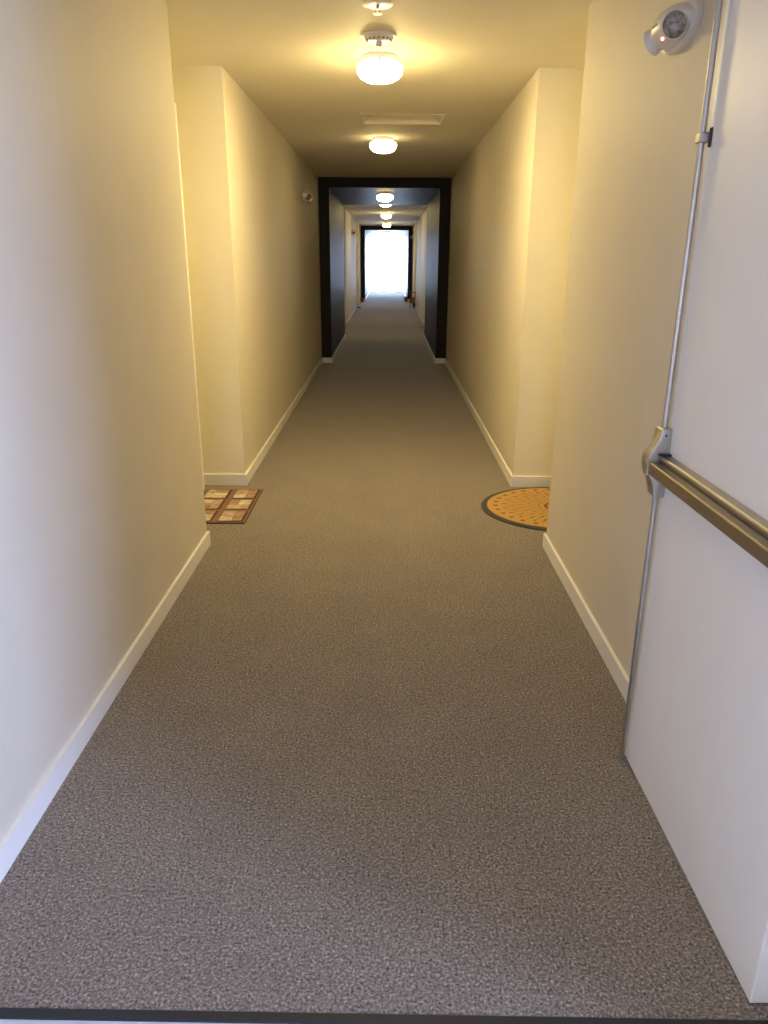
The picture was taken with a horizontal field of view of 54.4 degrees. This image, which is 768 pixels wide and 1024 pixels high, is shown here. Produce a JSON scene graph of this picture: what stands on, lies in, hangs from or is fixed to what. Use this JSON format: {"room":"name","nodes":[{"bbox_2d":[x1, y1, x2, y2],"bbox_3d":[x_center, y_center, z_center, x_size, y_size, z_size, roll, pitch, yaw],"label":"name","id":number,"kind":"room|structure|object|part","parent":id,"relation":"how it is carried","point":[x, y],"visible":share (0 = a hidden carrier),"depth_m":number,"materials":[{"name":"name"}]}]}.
{"room":"apartment building corridor","nodes":[
{"label":"apartment building corridor","id":0,"kind":"room"},
{"bbox_2d":[0,0,360,843],"bbox_3d":[-1.182,-6.131,18.703,0.475,2.724,37.050,0,19,0],"label":"wall","id":1,"kind":"structure","parent":0,"point":[102,503],"depth_m":2.85,"materials":[{"name":"beige paint"}]},
{"bbox_2d":[0,531,210,882],"bbox_3d":[-1.191,0.613,3.013,0.329,0.082,2.976,0,19,0],"label":"baseboard","id":2,"kind":"structure","parent":1,"relation":"attached to","point":[24,825],"depth_m":2.58,"materials":[{"name":"white paint"}]},
{"bbox_2d":[174,103,204,488],"bbox_3d":[-1.309,-1.183,4.540,0.058,2.495,1.042,0,19,0],"label":"door","id":3,"kind":"structure","parent":1,"relation":"in","point":[174,103],"depth_m":4.98,"materials":[{"name":"white paint"}]},
{"bbox_2d":[204,334,345,484],"bbox_3d":[-1.070,-2.032,10.775,0.486,0.082,11.222,0,19,0],"label":"baseboard","id":4,"kind":"structure","parent":1,"relation":"attached to","point":[209,479],"depth_m":6.25,"materials":[{"name":"white paint"}]},
{"bbox_2d":[303,189,312,202],"bbox_3d":[-0.938,-3.910,9.238,0.106,0.148,0.350,0,19,0],"label":"emergency light","id":5,"kind":"object","parent":1,"relation":"attached to","point":[307,196],"visible":1,"depth_m":9.13,"materials":[{"name":"white plastic"}]},
{"bbox_2d":[345,306,356,324],"bbox_3d":[-1.088,-5.775,21.756,0.329,0.082,7.300,0,19,0],"label":"baseboard","id":6,"kind":"structure","parent":1,"relation":"attached to","point":[355,308],"depth_m":20.72,"materials":[{"name":"white paint"}]},
{"bbox_2d":[318,177,344,357],"bbox_3d":[-0.905,-4.304,13.350,0.177,2.724,3.880,0,19,0],"label":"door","id":7,"kind":"structure","parent":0,"point":[331,209],"depth_m":11.85,"materials":[{"name":"grey paint"}]},
{"bbox_2d":[361,226,369,298],"bbox_3d":[-0.802,-10.766,32.309,0.177,2.724,7.700,0,19,0],"label":"wall","id":8,"kind":"structure","parent":0,"point":[365,238],"depth_m":29.20,"materials":[{"name":"grey paint"}]},
{"bbox_2d":[370,236,403,291],"bbox_3d":[0.134,-11.951,36.020,1.656,2.583,0.060,0,19,0],"label":"window","id":9,"kind":"structure","parent":8,"relation":"in","point":[370,236],"depth_m":35.98,"materials":[{"name":"metal"}]},
{"bbox_2d":[165,0,592,225],"bbox_3d":[0.109,-7.482,18.236,3.400,0.150,37.050,0,19,0],"label":"ceiling","id":10,"kind":"structure","parent":0,"point":[466,61],"depth_m":4.57,"materials":[{"name":"beige paint"}]},
{"bbox_2d":[362,0,392,14],"bbox_3d":[-0.030,-2.357,3.497,0.144,0.043,0.144,0,19,0],"label":"sprinkler","id":11,"kind":"object","parent":10,"relation":"attached to","point":[373,4],"visible":1,"depth_m":3.49,"materials":[{"name":"white plastic"}]},
{"bbox_2d":[361,30,396,46],"bbox_3d":[-0.027,-2.516,3.987,0.190,0.058,0.190,0,19,0],"label":"smoke detector","id":12,"kind":"object","parent":10,"relation":"attached to","point":[378,37],"visible":1,"depth_m":3.94,"materials":[{"name":"white plastic"}]},
{"bbox_3d":[-0.027,-2.536,3.980,0.190,0.016,0.190,0,19,0],"label":"plate","id":13,"kind":"part","parent":12,"relation":"part of","materials":[{"name":"white plastic"}]},
{"bbox_2d":[357,52,402,83],"bbox_3d":[-0.025,-2.619,4.416,0.272,0.141,0.283,0,19,0],"label":"ceiling light","id":14,"kind":"object","parent":10,"relation":"attached to","point":[375,67],"visible":1,"depth_m":4.33,"materials":[{"name":"white glass"}]},
{"bbox_2d":[369,136,396,153],"bbox_3d":[-0.009,-3.641,7.417,0.272,0.141,0.283,0,19,0],"label":"ceiling light","id":15,"kind":"object","parent":10,"relation":"attached to","point":[380,144],"visible":1,"depth_m":7.33,"materials":[{"name":"white glass"}]},
{"bbox_2d":[381,213,390,218],"bbox_3d":[0.060,-7.899,19.911,0.272,0.141,0.283,0,19,0],"label":"ceiling light","id":16,"kind":"object","parent":10,"relation":"attached to","point":[384,215],"visible":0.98,"depth_m":19.83,"materials":[{"name":"white glass"}]},
{"bbox_2d":[360,114,445,124],"bbox_3d":[0.159,-3.409,6.391,0.714,0.091,0.504,0,19,0],"label":"ceiling vent","id":17,"kind":"object","parent":10,"relation":"in","point":[372,119],"visible":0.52,"depth_m":6.60,"materials":[{"name":"white metal"}]},
{"bbox_2d":[0,292,767,1023],"bbox_3d":[0.032,-4.139,17.289,4.500,0.120,41.000,0,19,0],"label":"floor","id":18,"kind":"structure","parent":0,"point":[365,758],"depth_m":2.39,"materials":[{"name":"carpet"}]},
{"bbox_2d":[204,489,262,523],"bbox_3d":[-1.081,-0.048,5.062,0.407,0.012,0.728,0,19,0],"label":"doormat","id":19,"kind":"object","parent":18,"relation":"on","point":[222,506],"visible":0.83,"depth_m":5.05,"materials":[{"name":"brown fabric"}]},
{"bbox_2d":[0,1007,767,1023],"bbox_3d":[-0.053,1.129,1.657,2.000,0.014,0.024,1,19,1],"label":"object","id":20,"kind":"structure","parent":18,"relation":"on","point":[5,1012],"depth_m":1.65,"materials":[{"name":"metal"}]},
{"bbox_2d":[410,292,415,307],"bbox_3d":[0.957,-7.113,25.039,0.200,0.520,0.220,0,19,0],"label":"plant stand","id":21,"kind":"object","parent":18,"relation":"on","point":[413,306],"visible":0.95,"depth_m":24.96,"materials":[{"name":"brown wood"}]},
{"bbox_2d":[481,487,549,530],"bbox_3d":[0.935,-0.031,5.045,0.550,0.014,0.960,0,19,0],"label":"doormat","id":22,"kind":"object","parent":18,"relation":"on","point":[528,508],"visible":0.8,"depth_m":5.04,"materials":[{"name":"fabric"}]},
{"bbox_2d":[329,177,439,204],"bbox_3d":[0.018,-5.520,12.931,1.656,0.141,3.880,0,19,0],"label":"ceiling","id":23,"kind":"structure","parent":0,"point":[349,190],"depth_m":11.40,"materials":[{"name":"grey paint"}]},
{"bbox_2d":[376,192,392,201],"bbox_3d":[0.015,-5.024,11.911,0.272,0.141,0.283,0,19,0],"label":"ceiling light","id":24,"kind":"object","parent":23,"relation":"attached to","point":[383,196],"visible":1,"depth_m":11.82,"materials":[{"name":"white glass"}]},
{"bbox_2d":[365,226,408,235],"bbox_3d":[0.122,-11.982,31.889,1.656,0.141,7.700,0,19,0],"label":"ceiling","id":25,"kind":"structure","parent":0,"point":[371,230],"depth_m":28.68,"materials":[{"name":"grey paint"}]},
{"bbox_2d":[404,226,412,298],"bbox_3d":[1.035,-10.753,32.303,0.185,2.724,7.700,0,19,0],"label":"wall","id":26,"kind":"structure","parent":0,"point":[408,242],"depth_m":28.96,"materials":[{"name":"grey paint"}]},
{"bbox_2d":[424,178,451,357],"bbox_3d":[0.932,-4.291,13.344,0.185,2.724,3.880,0,19,0],"label":"wall","id":27,"kind":"structure","parent":0,"point":[439,207],"depth_m":11.79,"materials":[{"name":"grey paint"}]},
{"bbox_2d":[412,0,715,678],"bbox_3d":[1.284,-6.113,18.696,0.502,2.724,37.050,0,19,0],"label":"wall","id":28,"kind":"structure","parent":0,"point":[569,216],"depth_m":3.49,"materials":[{"name":"beige paint"}]},
{"bbox_2d":[415,306,424,324],"bbox_3d":[1.204,-5.759,21.749,0.356,0.082,7.300,0,19,0],"label":"baseboard","id":29,"kind":"structure","parent":28,"relation":"attached to","point":[418,312],"depth_m":20.89,"materials":[{"name":"white paint"}]},
{"bbox_2d":[424,335,550,486],"bbox_3d":[1.062,-2.017,10.768,0.521,0.082,11.222,0,19,0],"label":"baseboard","id":30,"kind":"structure","parent":28,"relation":"attached to","point":[514,481],"depth_m":6.30,"materials":[{"name":"white paint"}]},
{"bbox_2d":[543,533,628,701],"bbox_3d":[1.102,0.629,3.006,0.356,0.082,2.976,0,19,0],"label":"baseboard","id":31,"kind":"structure","parent":28,"relation":"attached to","point":[614,666],"depth_m":3.36,"materials":[{"name":"white paint"}]},
{"bbox_2d":[643,0,703,55],"bbox_3d":[0.904,-1.543,2.374,0.099,0.138,0.326,0,19,0],"label":"emergency light","id":32,"kind":"object","parent":28,"relation":"attached to","point":[675,27],"visible":1,"depth_m":2.30,"materials":[{"name":"white plastic"}]},
{"bbox_3d":[0.942,-1.543,2.374,0.022,0.138,0.326,0,19,0],"label":"plate","id":33,"kind":"part","parent":32,"relation":"part of","materials":[{"name":"white plastic"}]},
{"bbox_2d":[620,0,767,1002],"bbox_3d":[0.826,-0.174,1.729,0.123,2.416,0.927,0,19,-1],"label":"door","id":34,"kind":"structure","parent":28,"relation":"in","point":[694,741],"depth_m":1.84,"materials":[{"name":"white paint"}]},
{"bbox_3d":[0.806,0.387,2.370,0.016,0.936,0.016,0,19,-1],"label":"latch rod","id":35,"kind":"part","parent":34,"relation":"part of","materials":[{"name":"silver metal"}]},
{"bbox_3d":[0.814,-0.833,1.954,0.016,1.255,0.016,0,19,-1],"label":"latch rod","id":36,"kind":"part","parent":34,"relation":"part of","materials":[{"name":"silver metal"}]},
{"bbox_3d":[0.827,-0.950,1.892,0.004,0.046,0.014,0,19,-1],"label":"guide plate","id":37,"kind":"part","parent":34,"relation":"part of","materials":[{"name":"black plastic"}]},
{"bbox_3d":[0.816,-0.007,1.781,0.028,0.057,0.790,0,19,-1],"label":"push bar rail","id":38,"kind":"part","parent":34,"relation":"part of","materials":[{"name":"brown metal"}]},
{"label":"outside","id":39,"kind":"structure","parent":0,"visible":0},
{"bbox_2d":[371,286,402,290],"bbox_3d":[0.208,-11.982,40.394,12.000,0.140,7.800,0,19,0],"label":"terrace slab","id":40,"kind":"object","parent":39,"point":[373,288],"visible":0.14,"depth_m":41.18,"materials":[{"name":"concrete"}]}
]}

